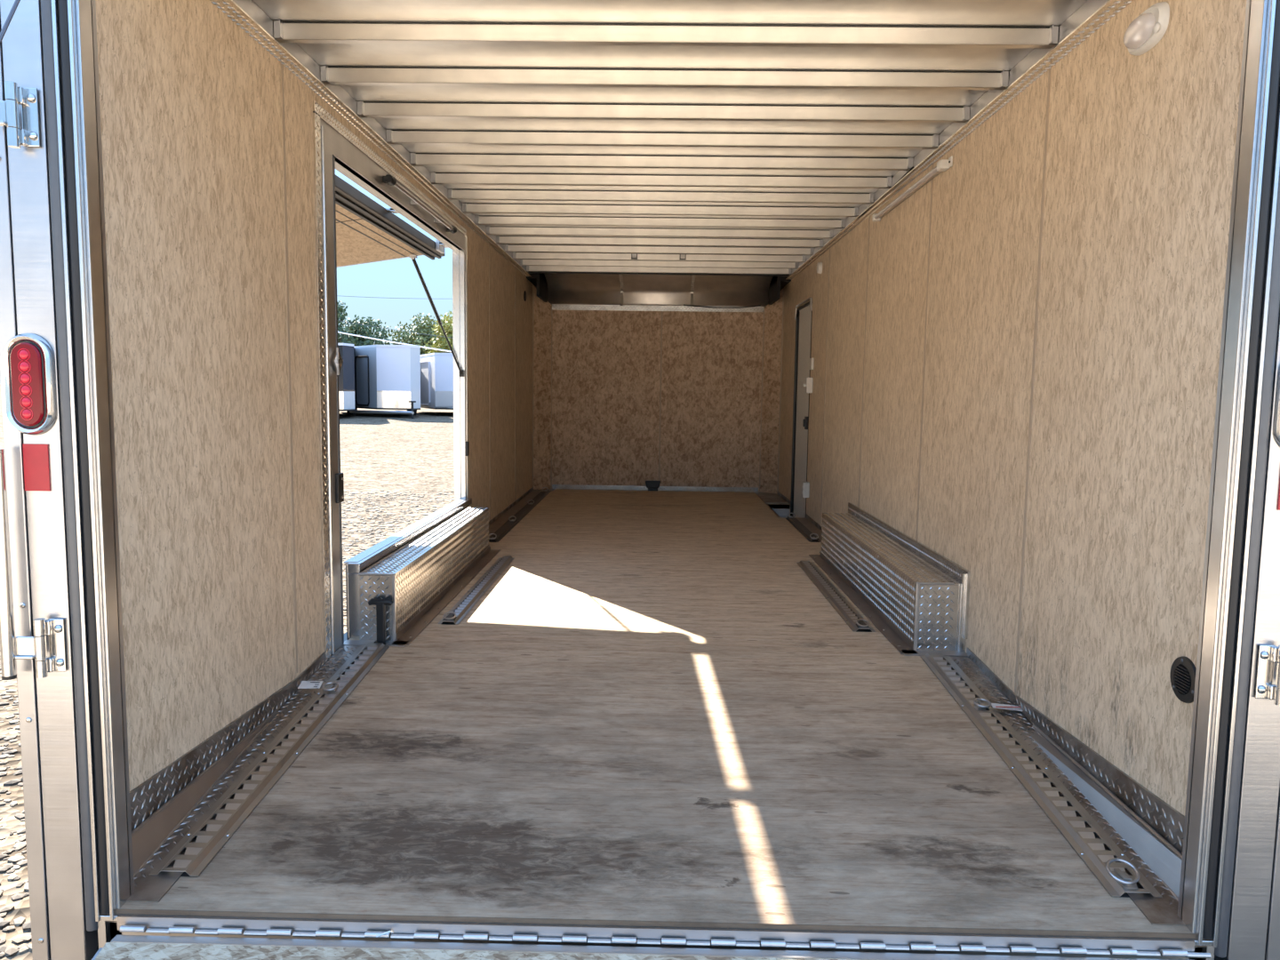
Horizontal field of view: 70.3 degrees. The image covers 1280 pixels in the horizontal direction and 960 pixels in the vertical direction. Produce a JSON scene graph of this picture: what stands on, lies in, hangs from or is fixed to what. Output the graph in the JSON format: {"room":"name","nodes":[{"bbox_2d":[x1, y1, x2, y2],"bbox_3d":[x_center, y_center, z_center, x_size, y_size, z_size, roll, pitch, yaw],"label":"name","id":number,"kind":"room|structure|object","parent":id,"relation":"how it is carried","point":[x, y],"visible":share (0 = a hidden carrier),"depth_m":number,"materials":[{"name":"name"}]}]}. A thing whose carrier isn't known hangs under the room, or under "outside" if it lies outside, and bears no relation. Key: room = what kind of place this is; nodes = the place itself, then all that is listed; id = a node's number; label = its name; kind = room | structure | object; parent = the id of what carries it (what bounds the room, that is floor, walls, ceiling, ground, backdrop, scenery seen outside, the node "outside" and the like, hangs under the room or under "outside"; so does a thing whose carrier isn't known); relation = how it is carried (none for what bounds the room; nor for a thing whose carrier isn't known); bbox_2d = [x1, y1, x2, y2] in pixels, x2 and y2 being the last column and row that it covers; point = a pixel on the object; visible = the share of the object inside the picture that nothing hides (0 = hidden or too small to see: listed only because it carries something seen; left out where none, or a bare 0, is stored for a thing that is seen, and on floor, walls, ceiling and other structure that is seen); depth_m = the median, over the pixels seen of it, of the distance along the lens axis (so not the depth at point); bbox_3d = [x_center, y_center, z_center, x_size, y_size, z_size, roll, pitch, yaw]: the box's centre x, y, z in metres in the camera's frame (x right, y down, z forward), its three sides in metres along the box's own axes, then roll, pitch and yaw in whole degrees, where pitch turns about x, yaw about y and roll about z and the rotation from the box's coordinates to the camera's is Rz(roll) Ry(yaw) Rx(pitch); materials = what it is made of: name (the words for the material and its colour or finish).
{"room":"cargo space","nodes":[
{"label":"cargo space","id":0,"kind":"room"},
{"bbox_2d":[0,384,454,959],"bbox_3d":[3.480,-18.187,199.459,600.000,0.420,403.200,1,6,1],"label":"ground","id":1,"kind":"structure","parent":0,"point":[388,452],"depth_m":14.94,"materials":[{"name":"gravel"}]},
{"bbox_2d":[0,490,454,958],"bbox_3d":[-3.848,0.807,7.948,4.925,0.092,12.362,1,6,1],"label":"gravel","id":2,"kind":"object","parent":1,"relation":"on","point":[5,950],"visible":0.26,"depth_m":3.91,"materials":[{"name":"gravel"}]},
{"bbox_2d":[337,300,355,344],"bbox_3d":[-22.785,-9.581,67.680,6.423,7.670,5.692,1,6,1],"label":"tree","id":3,"kind":"object","parent":1,"relation":"on","point":[340,310],"visible":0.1,"depth_m":66.87,"materials":[{"name":"green plant"}]},
{"bbox_2d":[337,343,357,415],"bbox_3d":[-13.943,-4.098,37.772,4.122,2.940,9.717,-1,6,-16],"label":"trailer","id":4,"kind":"object","parent":1,"relation":"on","point":[348,403],"visible":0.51,"depth_m":35.22,"materials":[{"name":"metal"}]},
{"bbox_2d":[342,314,391,346],"bbox_3d":[-20.578,-9.272,69.684,4.919,6.724,4.179,1,6,1],"label":"tree","id":5,"kind":"object","parent":1,"relation":"on","point":[361,330],"visible":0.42,"depth_m":68.98,"materials":[{"name":"green plant"}]},
{"bbox_2d":[349,344,420,418],"bbox_3d":[-11.444,-4.347,40.231,3.368,2.940,10.319,-1,6,-21],"label":"trailer","id":6,"kind":"object","parent":1,"relation":"on","point":[388,377],"visible":0.93,"depth_m":36.90,"materials":[{"name":"silver metal"}]},
{"bbox_2d":[386,320,436,354],"bbox_3d":[-18.394,-9.243,71.090,5.376,6.447,5.853,1,6,1],"label":"tree","id":7,"kind":"object","parent":1,"relation":"on","point":[412,340],"visible":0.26,"depth_m":71.05,"materials":[{"name":"green plant"}]},
{"bbox_2d":[408,312,439,354],"bbox_3d":[-17.184,-9.769,72.849,4.754,7.180,4.066,1,6,1],"label":"tree","id":8,"kind":"object","parent":1,"relation":"on","point":[427,328],"visible":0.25,"depth_m":71.75,"materials":[{"name":"green plant"}]},
{"bbox_2d":[420,352,453,409],"bbox_3d":[-8.350,-4.492,43.012,5.115,2.736,8.581,0,6,-8],"label":"trailer","id":9,"kind":"object","parent":1,"relation":"on","point":[436,369],"visible":0.25,"depth_m":39.57,"materials":[{"name":"silver metal"}]},
{"bbox_2d":[424,311,453,353],"bbox_3d":[-13.914,-8.999,66.846,5.150,6.915,4.701,2,6,8],"label":"tree","id":10,"kind":"object","parent":1,"relation":"on","point":[447,323],"visible":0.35,"depth_m":66.76,"materials":[{"name":"green plant"}]},
{"bbox_2d":[91,942,844,959],"bbox_3d":[0.001,1.332,0.934,2.264,0.546,1.895,1,6,1],"label":"ramp","id":11,"kind":"object","parent":1,"relation":"on","point":[110,950],"visible":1,"depth_m":1.85,"materials":[{"name":"metal"}]},
{"bbox_2d":[95,0,532,791],"bbox_3d":[-1.135,-0.484,5.420,0.070,2.350,7.180,1,6,1],"label":"wall","id":12,"kind":"structure","parent":0,"point":[190,105],"depth_m":2.47,"materials":[{"name":"wood"}]},
{"bbox_2d":[0,0,134,959],"bbox_3d":[-1.175,-0.156,1.811,0.186,2.375,0.109,1,6,1],"label":"post","id":13,"kind":"object","parent":12,"relation":"attached to","point":[64,540],"depth_m":1.83,"materials":[{"name":"metal"}]},
{"bbox_2d":[0,448,16,679],"bbox_3d":[-1.264,0.169,1.804,0.026,0.462,0.026,1,6,1],"label":"pipe","id":14,"kind":"object","parent":13,"relation":"attached to","point":[7,637],"visible":1,"depth_m":1.80,"materials":[{"name":"silver metal"}]},
{"bbox_2d":[0,0,20,43],"bbox_3d":[-1.128,0.170,1.125,0.006,2.411,1.392,1,6,3],"label":"cable","id":15,"kind":"object","parent":13,"relation":"attached to","point":[7,22],"visible":1,"depth_m":1.56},
{"bbox_2d":[2,333,55,435],"bbox_3d":[-1.207,-0.188,1.790,0.098,0.202,0.020,1,6,1],"label":"tail light","id":16,"kind":"object","parent":13,"relation":"attached to","point":[28,358],"visible":1,"depth_m":1.79,"materials":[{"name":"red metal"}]},
{"bbox_2d":[22,443,50,491],"bbox_3d":[-1.206,-0.025,1.817,0.050,0.094,0.003,1,6,1],"label":"tape","id":17,"kind":"object","parent":13,"relation":"attached to","point":[36,457],"visible":1,"depth_m":1.81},
{"bbox_2d":[131,710,279,877],"bbox_3d":[-1.139,0.811,2.407,0.055,0.086,0.951,1,6,1],"label":"trim","id":18,"kind":"structure","parent":12,"relation":"attached to","point":[148,836],"depth_m":2.26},
{"bbox_2d":[126,645,367,902],"bbox_3d":[-1.085,0.766,2.708,0.145,0.113,1.561,1,6,1],"label":"floor track","id":19,"kind":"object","parent":12,"relation":"attached to","point":[148,888],"depth_m":2.46,"materials":[{"name":"metal"}]},
{"bbox_2d":[280,63,297,673],"bbox_3d":[-1.140,-0.331,2.957,0.003,1.968,0.017,1,6,1],"label":"trim","id":20,"kind":"structure","parent":12,"relation":"attached to","point":[281,64],"depth_m":2.95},
{"bbox_2d":[129,487,533,831],"bbox_3d":[-1.110,0.430,5.414,0.008,0.099,7.011,1,6,1],"label":"baseboard","id":21,"kind":"structure","parent":12,"relation":"attached to","point":[148,796],"depth_m":2.42,"materials":[{"name":"metal"}]},
{"bbox_2d":[209,0,531,276],"bbox_3d":[-1.063,-1.521,4.975,0.058,0.008,6.501,1,6,1],"label":"trim","id":22,"kind":"structure","parent":12,"relation":"attached to","point":[229,8],"depth_m":3.25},
{"bbox_2d":[341,640,407,647],"bbox_3d":[-1.025,0.632,3.516,0.245,0.004,0.065,1,6,1],"label":"trim","id":23,"kind":"structure","parent":12,"relation":"attached to","point":[359,643],"depth_m":3.51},
{"bbox_2d":[368,598,393,644],"bbox_3d":[-0.999,0.543,3.504,0.100,0.177,0.039,1,6,1],"label":"rubber holdback","id":24,"kind":"object","parent":23,"relation":"on","point":[380,604],"visible":0.98,"depth_m":3.49,"materials":[{"name":"rubber"}]},
{"bbox_2d":[232,0,527,271],"bbox_3d":[-1.067,-1.575,4.970,0.008,0.051,6.500,1,6,1],"label":"trim","id":25,"kind":"structure","parent":12,"relation":"attached to","point":[250,7],"depth_m":3.31,"materials":[{"name":"metal"}]},
{"bbox_2d":[335,174,448,267],"bbox_3d":[-2.080,-1.194,4.477,1.810,0.298,2.349,1,6,1],"label":"hatch","id":26,"kind":"object","parent":12,"relation":"attached to","point":[367,231],"visible":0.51,"depth_m":4.83,"materials":[{"name":"wood"}]},
{"bbox_2d":[312,100,471,658],"bbox_3d":[-1.127,-0.439,4.477,0.113,1.985,2.536,1,6,1],"label":"door frame","id":27,"kind":"structure","parent":12,"relation":"in","point":[337,148],"depth_m":3.46,"materials":[{"name":"metal"}]},
{"bbox_2d":[332,347,343,375],"bbox_3d":[-1.119,-0.440,3.374,0.016,0.100,0.090,1,6,1],"label":"corner latch","id":28,"kind":"object","parent":27,"relation":"attached to","point":[337,361],"visible":1,"depth_m":3.36,"materials":[{"name":"silver metal"}]},
{"bbox_2d":[335,472,343,503],"bbox_3d":[-1.129,0.030,3.420,0.015,0.110,0.058,1,6,1],"label":"strike plate","id":29,"kind":"object","parent":27,"relation":"attached to","point":[339,477],"visible":1,"depth_m":3.40,"materials":[{"name":"black paint"}]},
{"bbox_2d":[382,174,456,233],"bbox_3d":[-1.073,-1.357,4.529,0.050,0.042,1.260,1,6,1],"label":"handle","id":30,"kind":"object","parent":27,"relation":"attached to","point":[391,180],"visible":1,"depth_m":4.36,"materials":[{"name":"metal"}]},
{"bbox_2d":[408,255,463,376],"bbox_3d":[-1.249,-1.006,5.590,0.322,0.732,0.043,1,6,-2],"label":"gas strut","id":31,"kind":"object","parent":27,"relation":"attached to","point":[412,257],"visible":1,"depth_m":5.57,"materials":[{"name":"black paint"}]},
{"bbox_2d":[488,245,490,520],"bbox_3d":[-1.078,-0.682,6.525,0.003,1.968,0.017,1,6,1],"label":"trim","id":32,"kind":"structure","parent":12,"relation":"attached to","point":[489,245],"depth_m":6.53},
{"bbox_2d":[488,491,540,536],"bbox_3d":[-1.031,0.257,7.316,0.090,0.004,3.150,1,6,1],"label":"trim","id":33,"kind":"structure","parent":12,"relation":"attached to","point":[500,521],"depth_m":7.23,"materials":[{"name":"metal"}]},
{"bbox_2d":[514,267,515,500],"bbox_3d":[-1.057,-0.799,7.709,0.003,1.968,0.017,1,6,1],"label":"trim","id":34,"kind":"structure","parent":12,"relation":"attached to","point":[515,268],"depth_m":7.70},
{"bbox_2d":[532,285,534,487],"bbox_3d":[-1.037,-0.882,8.800,0.016,1.980,0.016,1,6,1],"label":"trim","id":35,"kind":"structure","parent":12,"relation":"attached to","point":[532,285],"depth_m":8.76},
{"bbox_2d":[532,284,551,489],"bbox_3d":[-0.960,-0.884,8.906,0.255,2.005,0.035,-5,8,-44],"label":"wall","id":36,"kind":"structure","parent":0,"point":[542,310],"depth_m":8.89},
{"bbox_2d":[526,272,791,307],"bbox_3d":[0.170,-1.769,8.582,2.480,0.420,0.750,1,6,1],"label":"trim","id":37,"kind":"structure","parent":36,"relation":"attached to","point":[777,284],"depth_m":8.39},
{"bbox_2d":[105,488,1207,946],"bbox_3d":[0.106,0.525,5.490,2.440,0.139,7.235,1,6,1],"label":"floor","id":38,"kind":"structure","parent":0,"point":[653,715],"depth_m":2.51,"materials":[{"name":"brown wood"}]},
{"bbox_2d":[149,642,389,876],"bbox_3d":[-1.026,0.754,2.752,0.110,0.117,1.470,1,6,1],"label":"track","id":39,"kind":"object","parent":38,"relation":"attached to","point":[197,855],"visible":1,"depth_m":2.47,"materials":[{"name":"metal"}]},
{"bbox_2d":[297,680,338,691],"bbox_3d":[-1.067,0.688,3.024,0.128,0.026,0.055,1,6,1],"label":"ring","id":40,"kind":"object","parent":39,"relation":"attached to","point":[305,684],"visible":1,"depth_m":3.02,"materials":[{"name":"metal"}]},
{"bbox_2d":[358,507,500,645],"bbox_3d":[-0.976,0.399,4.530,0.206,0.270,2.100,1,6,1],"label":"wheel well","id":41,"kind":"object","parent":38,"relation":"on","point":[422,577],"visible":1,"depth_m":4.03,"materials":[{"name":"metal"}]},
{"bbox_2d":[437,555,514,624],"bbox_3d":[-0.793,0.526,4.572,0.088,0.014,1.515,1,6,1],"label":"track","id":42,"kind":"object","parent":38,"relation":"on","point":[472,596],"visible":0.98,"depth_m":4.42,"materials":[{"name":"metal"}]},
{"bbox_2d":[442,611,456,621],"bbox_3d":[-0.805,0.575,3.848,0.055,0.028,0.065,1,6,1],"label":"ring","id":43,"kind":"object","parent":42,"relation":"on","point":[452,616],"visible":1,"depth_m":3.84,"materials":[{"name":"metal"}]},
{"bbox_2d":[488,489,551,542],"bbox_3d":[-0.935,0.249,7.353,0.090,0.014,2.970,1,6,1],"label":"track","id":44,"kind":"object","parent":38,"relation":"on","point":[500,532],"visible":0.92,"depth_m":6.92,"materials":[{"name":"metal"}]},
{"bbox_2d":[645,480,660,490],"bbox_3d":[0.127,0.058,9.004,0.152,0.100,0.050,1,6,1],"label":"junction box","id":45,"kind":"object","parent":38,"relation":"on","point":[652,485],"visible":1,"depth_m":8.98,"materials":[{"name":"black plastic"}]},
{"bbox_2d":[110,922,1201,959],"bbox_3d":[0.022,0.999,1.931,2.340,0.085,0.025,1,6,1],"label":"trim","id":46,"kind":"structure","parent":38,"relation":"attached to","point":[111,924],"depth_m":1.92,"materials":[{"name":"metal"}]},
{"bbox_2d":[110,914,1211,959],"bbox_3d":[0.036,0.950,1.872,2.268,0.032,0.048,1,6,1],"label":"continuous hinge","id":47,"kind":"object","parent":38,"relation":"attached to","point":[163,924],"visible":1,"depth_m":1.88,"materials":[{"name":"metal"}]},
{"bbox_2d":[784,516,821,542],"bbox_3d":[1.178,0.351,6.613,0.082,0.014,1.130,1,6,1],"label":"track","id":48,"kind":"object","parent":38,"relation":"on","point":[798,525],"visible":0.94,"depth_m":6.55,"materials":[{"name":"metal"}]},
{"bbox_2d":[797,560,875,631],"bbox_3d":[0.949,0.552,4.544,0.095,0.014,1.515,1,6,1],"label":"track","id":49,"kind":"object","parent":38,"relation":"on","point":[841,604],"visible":0.87,"depth_m":4.38,"materials":[{"name":"metal"}]},
{"bbox_2d":[856,618,870,628],"bbox_3d":[0.936,0.601,3.820,0.055,0.028,0.065,1,6,1],"label":"ring","id":50,"kind":"object","parent":49,"relation":"on","point":[860,624],"visible":1,"depth_m":3.81,"materials":[{"name":"metal"}]},
{"bbox_2d":[808,502,970,654],"bbox_3d":[1.145,0.402,4.528,0.254,0.321,2.170,1,6,1],"label":"wheel well","id":51,"kind":"object","parent":38,"relation":"on","point":[917,597],"visible":1,"depth_m":3.91,"materials":[{"name":"metal"}]},
{"bbox_2d":[920,653,1162,897],"bbox_3d":[1.103,0.786,2.717,0.110,0.117,1.470,1,6,1],"label":"track","id":52,"kind":"object","parent":38,"relation":"on","point":[1091,850],"visible":0.92,"depth_m":2.45,"materials":[{"name":"metal"}]},
{"bbox_2d":[973,697,1022,711],"bbox_3d":[1.164,0.730,2.954,0.158,0.026,0.055,1,6,1],"label":"ring","id":53,"kind":"object","parent":52,"relation":"attached to","point":[980,705],"visible":1,"depth_m":2.95,"materials":[{"name":"metal"}]},
{"bbox_2d":[1105,857,1139,884],"bbox_3d":[1.081,0.878,2.035,0.070,0.035,0.064,1,6,1],"label":"ring","id":54,"kind":"object","parent":52,"relation":"attached to","point":[1121,876],"visible":1,"depth_m":2.04,"materials":[{"name":"metal"}]},
{"bbox_2d":[552,310,763,491],"bbox_3d":[0.162,-0.783,8.974,2.068,1.820,0.030,1,6,1],"label":"wall","id":55,"kind":"structure","parent":0,"point":[606,364],"depth_m":8.96,"materials":[{"name":"wood"}]},
{"bbox_2d":[550,305,551,488],"bbox_3d":[-0.874,-0.806,8.971,0.012,1.800,0.012,1,6,1],"label":"trim","id":56,"kind":"structure","parent":55,"relation":"attached to","point":[551,306],"depth_m":8.97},
{"bbox_2d":[552,484,758,492],"bbox_3d":[0.149,0.083,9.037,2.049,0.046,0.013,1,6,1],"label":"baseboard","id":57,"kind":"structure","parent":55,"relation":"attached to","point":[554,486],"depth_m":9.03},
{"bbox_2d":[552,304,764,311],"bbox_3d":[0.173,-1.674,8.863,2.069,0.054,0.013,1,6,1],"label":"trim","id":58,"kind":"structure","parent":55,"relation":"attached to","point":[555,307],"depth_m":8.86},
{"bbox_2d":[658,311,662,480],"bbox_3d":[0.202,-0.794,8.956,0.014,1.717,0.003,1,6,1],"label":"trim","id":59,"kind":"structure","parent":55,"relation":"attached to","point":[661,311],"depth_m":8.95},
{"bbox_2d":[759,312,764,491],"bbox_3d":[1.197,-0.775,8.938,0.012,1.800,0.012,1,6,1],"label":"trim","id":60,"kind":"structure","parent":55,"relation":"attached to","point":[764,312],"depth_m":8.93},
{"bbox_2d":[544,273,773,306],"bbox_3d":[0.170,-1.803,8.531,2.140,0.268,0.635,1,6,1],"label":"overhead cabinet","id":61,"kind":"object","parent":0,"point":[572,289],"depth_m":8.81,"materials":[{"name":"metal"}]},
{"bbox_2d":[252,0,1087,255],"bbox_3d":[0.109,-1.592,4.938,2.540,0.018,6.560,1,6,1],"label":"ceiling","id":62,"kind":"structure","parent":0,"point":[867,12],"depth_m":3.04,"materials":[{"name":"metal"}]},
{"bbox_2d":[526,265,791,274],"bbox_3d":[0.163,-1.862,8.040,2.340,0.051,0.050,1,6,1],"label":"bow","id":63,"kind":"object","parent":62,"relation":"attached to","point":[547,268],"visible":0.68,"depth_m":8.04,"materials":[{"name":"metal"}]},
{"bbox_2d":[504,244,813,255],"bbox_3d":[0.143,-1.750,6.901,2.340,0.051,0.050,1,6,1],"label":"bow","id":64,"kind":"object","parent":62,"relation":"attached to","point":[524,248],"visible":0.97,"depth_m":6.90,"materials":[{"name":"metal"}]},
{"bbox_2d":[512,251,805,262],"bbox_3d":[0.150,-1.787,7.280,2.340,0.051,0.050,1,6,1],"label":"bow","id":65,"kind":"object","parent":62,"relation":"attached to","point":[516,254],"visible":0.96,"depth_m":7.28,"materials":[{"name":"metal"}]},
{"bbox_2d":[520,258,798,268],"bbox_3d":[0.156,-1.825,7.660,2.340,0.051,0.050,1,6,1],"label":"bow","id":66,"kind":"object","parent":62,"relation":"attached to","point":[523,262],"visible":0.81,"depth_m":7.66,"materials":[{"name":"metal"}]},
{"bbox_2d":[496,235,823,247],"bbox_3d":[0.136,-1.712,6.521,2.340,0.051,0.050,1,6,1],"label":"bow","id":67,"kind":"object","parent":62,"relation":"attached to","point":[500,239],"visible":0.99,"depth_m":6.52,"materials":[{"name":"metal"}]},
{"bbox_2d":[474,215,845,228],"bbox_3d":[0.123,-1.637,5.762,2.340,0.051,0.050,1,6,1],"label":"bow","id":68,"kind":"object","parent":62,"relation":"attached to","point":[543,220],"visible":1,"depth_m":5.76,"materials":[{"name":"metal"}]},
{"bbox_2d":[486,225,833,238],"bbox_3d":[0.130,-1.675,6.142,2.340,0.051,0.050,1,6,1],"label":"bow","id":69,"kind":"object","parent":62,"relation":"attached to","point":[490,230],"visible":0.99,"depth_m":6.14,"materials":[{"name":"metal"}]},
{"bbox_2d":[462,202,858,216],"bbox_3d":[0.117,-1.600,5.382,2.340,0.051,0.050,1,6,1],"label":"bow","id":70,"kind":"object","parent":62,"relation":"attached to","point":[467,208],"visible":1,"depth_m":5.38,"materials":[{"name":"metal"}]},
{"bbox_2d":[448,188,873,203],"bbox_3d":[0.110,-1.563,5.003,2.340,0.051,0.050,1,6,1],"label":"bow","id":71,"kind":"object","parent":62,"relation":"attached to","point":[524,195],"visible":0.97,"depth_m":5.00,"materials":[{"name":"metal"}]},
{"bbox_2d":[430,171,892,188],"bbox_3d":[0.103,-1.525,4.623,2.340,0.051,0.050,1,6,1],"label":"bow","id":72,"kind":"object","parent":62,"relation":"attached to","point":[436,178],"visible":0.98,"depth_m":4.62,"materials":[{"name":"metal"}]},
{"bbox_2d":[410,152,913,170],"bbox_3d":[0.097,-1.488,4.244,2.340,0.051,0.050,1,6,1],"label":"bow","id":73,"kind":"object","parent":62,"relation":"attached to","point":[417,159],"visible":0.97,"depth_m":4.24,"materials":[{"name":"metal"}]},
{"bbox_2d":[386,128,938,149],"bbox_3d":[0.090,-1.450,3.864,2.340,0.051,0.050,1,6,1],"label":"bow","id":74,"kind":"object","parent":62,"relation":"attached to","point":[421,137],"visible":0.99,"depth_m":3.86,"materials":[{"name":"metal"}]},
{"bbox_2d":[357,100,969,122],"bbox_3d":[0.083,-1.413,3.484,2.340,0.051,0.050,1,6,1],"label":"bow","id":75,"kind":"object","parent":62,"relation":"attached to","point":[373,109],"visible":1,"depth_m":3.48,"materials":[{"name":"metal"}]},
{"bbox_2d":[320,64,1008,90],"bbox_3d":[0.076,-1.376,3.105,2.340,0.051,0.050,1,6,1],"label":"bow","id":76,"kind":"object","parent":62,"relation":"attached to","point":[335,76],"visible":0.99,"depth_m":3.10,"materials":[{"name":"metal"}]},
{"bbox_2d":[273,19,1058,48],"bbox_3d":[0.070,-1.338,2.725,2.340,0.051,0.050,1,6,1],"label":"bow","id":77,"kind":"object","parent":62,"relation":"attached to","point":[302,32],"visible":1,"depth_m":2.72,"materials":[{"name":"metal"}]},
{"bbox_2d":[760,288,783,493],"bbox_3d":[1.283,-0.851,8.870,0.035,2.005,0.255,-5,8,-44],"label":"wall","id":78,"kind":"structure","parent":0,"point":[772,313],"depth_m":8.85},
{"bbox_2d":[778,0,1246,821],"bbox_3d":[1.311,-0.474,5.293,0.025,2.160,7.010,1,6,1],"label":"wall","id":79,"kind":"structure","parent":0,"point":[1141,148],"depth_m":2.65,"materials":[{"name":"wood"}]},
{"bbox_2d":[528,271,789,276],"bbox_3d":[0.165,-1.873,8.168,2.340,0.053,0.035,1,6,1],"label":"trim","id":80,"kind":"structure","parent":79,"relation":"attached to","point":[530,272],"depth_m":8.16,"materials":[{"name":"black paint"}]},
{"bbox_2d":[754,491,788,503],"bbox_3d":[1.229,0.163,8.560,0.205,0.005,0.923,1,6,1],"label":"trim","id":81,"kind":"structure","parent":79,"relation":"attached to","point":[765,497],"depth_m":8.46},
{"bbox_2d":[776,288,783,494],"bbox_3d":[1.357,-0.846,8.762,0.016,1.980,0.016,1,6,1],"label":"trim","id":82,"kind":"structure","parent":79,"relation":"attached to","point":[783,288],"depth_m":8.76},
{"bbox_2d":[790,296,812,517],"bbox_3d":[1.341,-0.545,7.552,0.081,1.858,0.850,1,6,1],"label":"door","id":83,"kind":"structure","parent":79,"relation":"in","point":[803,317],"depth_m":7.68,"materials":[{"name":"grey metal"}]},
{"bbox_2d":[801,481,809,497],"bbox_3d":[1.292,0.076,7.101,0.052,0.120,0.080,1,6,1],"label":"wall outlet","id":84,"kind":"object","parent":79,"relation":"attached to","point":[805,485],"visible":1,"depth_m":7.06,"materials":[{"name":"white plastic"}]},
{"bbox_2d":[794,517,821,542],"bbox_3d":[1.253,0.381,6.368,0.090,0.004,1.660,1,6,1],"label":"trim","id":85,"kind":"structure","parent":79,"relation":"attached to","point":[805,522],"depth_m":6.72,"materials":[{"name":"metal"}]},
{"bbox_2d":[803,377,813,392],"bbox_3d":[1.296,-0.731,7.022,0.065,0.120,0.080,1,6,1],"label":"light switch","id":86,"kind":"object","parent":79,"relation":"attached to","point":[808,386],"visible":1,"depth_m":6.98,"materials":[{"name":"white plastic"}]},
{"bbox_2d":[820,248,830,526],"bbox_3d":[1.319,-0.645,6.475,0.003,1.968,0.017,1,6,1],"label":"trim","id":87,"kind":"structure","parent":79,"relation":"attached to","point":[829,248],"depth_m":6.47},
{"bbox_2d":[857,216,870,507],"bbox_3d":[1.299,-0.647,5.274,0.003,1.728,0.017,1,6,1],"label":"trim","id":88,"kind":"structure","parent":79,"relation":"attached to","point":[869,216],"depth_m":5.26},
{"bbox_2d":[872,156,952,221],"bbox_3d":[1.275,-1.369,4.344,0.041,0.043,1.225,1,6,1],"label":"tube light","id":89,"kind":"object","parent":79,"relation":"attached to","point":[943,164],"visible":1,"depth_m":4.16,"materials":[{"name":"white"}]},
{"bbox_2d":[915,163,934,541],"bbox_3d":[1.278,-0.530,4.085,0.003,1.728,0.017,1,6,1],"label":"trim","id":90,"kind":"structure","parent":79,"relation":"attached to","point":[930,228],"depth_m":4.08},
{"bbox_2d":[901,649,967,656],"bbox_3d":[1.130,0.664,3.481,0.245,0.004,0.065,1,6,1],"label":"trim","id":91,"kind":"structure","parent":79,"relation":"attached to","point":[953,653],"depth_m":3.48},
{"bbox_2d":[790,0,1108,274],"bbox_3d":[1.285,-1.540,4.932,0.008,0.051,6.500,1,6,1],"label":"trim","id":92,"kind":"structure","parent":79,"relation":"attached to","point":[1089,7],"depth_m":3.20,"materials":[{"name":"metal"}]},
{"bbox_2d":[785,0,1133,279],"bbox_3d":[1.279,-1.486,4.937,0.058,0.008,6.501,1,6,1],"label":"trim","id":93,"kind":"structure","parent":79,"relation":"attached to","point":[1108,10],"depth_m":3.14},
{"bbox_2d":[777,490,1184,853],"bbox_3d":[1.282,0.468,5.376,0.008,0.093,7.010,1,6,1],"label":"baseboard","id":94,"kind":"structure","parent":79,"relation":"attached to","point":[1167,821],"depth_m":2.38,"materials":[{"name":"metal"}]},
{"bbox_2d":[1014,67,1051,695],"bbox_3d":[1.256,-0.279,2.909,0.003,1.998,0.017,1,6,1],"label":"trim","id":95,"kind":"structure","parent":79,"relation":"attached to","point":[1050,69],"depth_m":2.90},
{"bbox_2d":[943,656,1185,925],"bbox_3d":[1.160,0.800,2.672,0.145,0.113,1.561,1,6,1],"label":"floor track","id":96,"kind":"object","parent":79,"relation":"attached to","point":[1159,911],"depth_m":2.37,"materials":[{"name":"metal"}]},
{"bbox_2d":[1030,724,1182,901],"bbox_3d":[1.203,0.846,2.370,0.055,0.086,0.951,1,6,1],"label":"trim","id":97,"kind":"structure","parent":79,"relation":"attached to","point":[1162,858],"depth_m":2.25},
{"bbox_2d":[1123,1,1169,55],"bbox_3d":[1.238,-1.111,2.242,0.041,0.100,0.172,1,6,1],"label":"dome light","id":98,"kind":"object","parent":79,"relation":"attached to","point":[1143,33],"visible":1,"depth_m":2.21,"materials":[{"name":"white plastic"}]},
{"bbox_2d":[1170,656,1196,703],"bbox_3d":[1.227,0.451,2.052,0.009,0.104,0.104,1,6,1],"label":"air vent","id":99,"kind":"object","parent":79,"relation":"in","point":[1183,670],"visible":0.98,"depth_m":2.05,"materials":[{"name":"black plastic"}]},
{"bbox_3d":[-21.656,-7.186,45.812,1.000,7.300,0.260,1,6,1],"label":"utility pole","id":100,"kind":"object","parent":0,"visible":0},
{"bbox_2d":[337,331,451,351],"bbox_3d":[-12.141,-7.338,46.633,19.115,2.965,0.066,0,6,-5],"label":"overhead cable","id":101,"kind":"object","parent":100,"relation":"attached to","point":[338,332],"visible":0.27,"depth_m":46.57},
{"bbox_3d":[1.367,-0.447,5.380,0.044,2.350,7.180,1,6,1],"label":"wall","id":102,"kind":"structure","parent":0,"visible":0},
{"bbox_2d":[1177,0,1279,959],"bbox_3d":[1.249,-0.120,1.772,0.186,2.375,0.109,1,6,1],"label":"post","id":103,"kind":"object","parent":102,"relation":"attached to","point":[1229,895],"depth_m":1.81,"materials":[{"name":"metal"}]},
{"bbox_2d":[1273,368,1279,445],"bbox_3d":[1.281,-0.151,1.750,0.098,0.202,0.020,1,6,1],"label":"tail light","id":104,"kind":"object","parent":103,"relation":"attached to","point":[1276,426],"visible":1,"depth_m":1.76,"materials":[{"name":"silver metal"}]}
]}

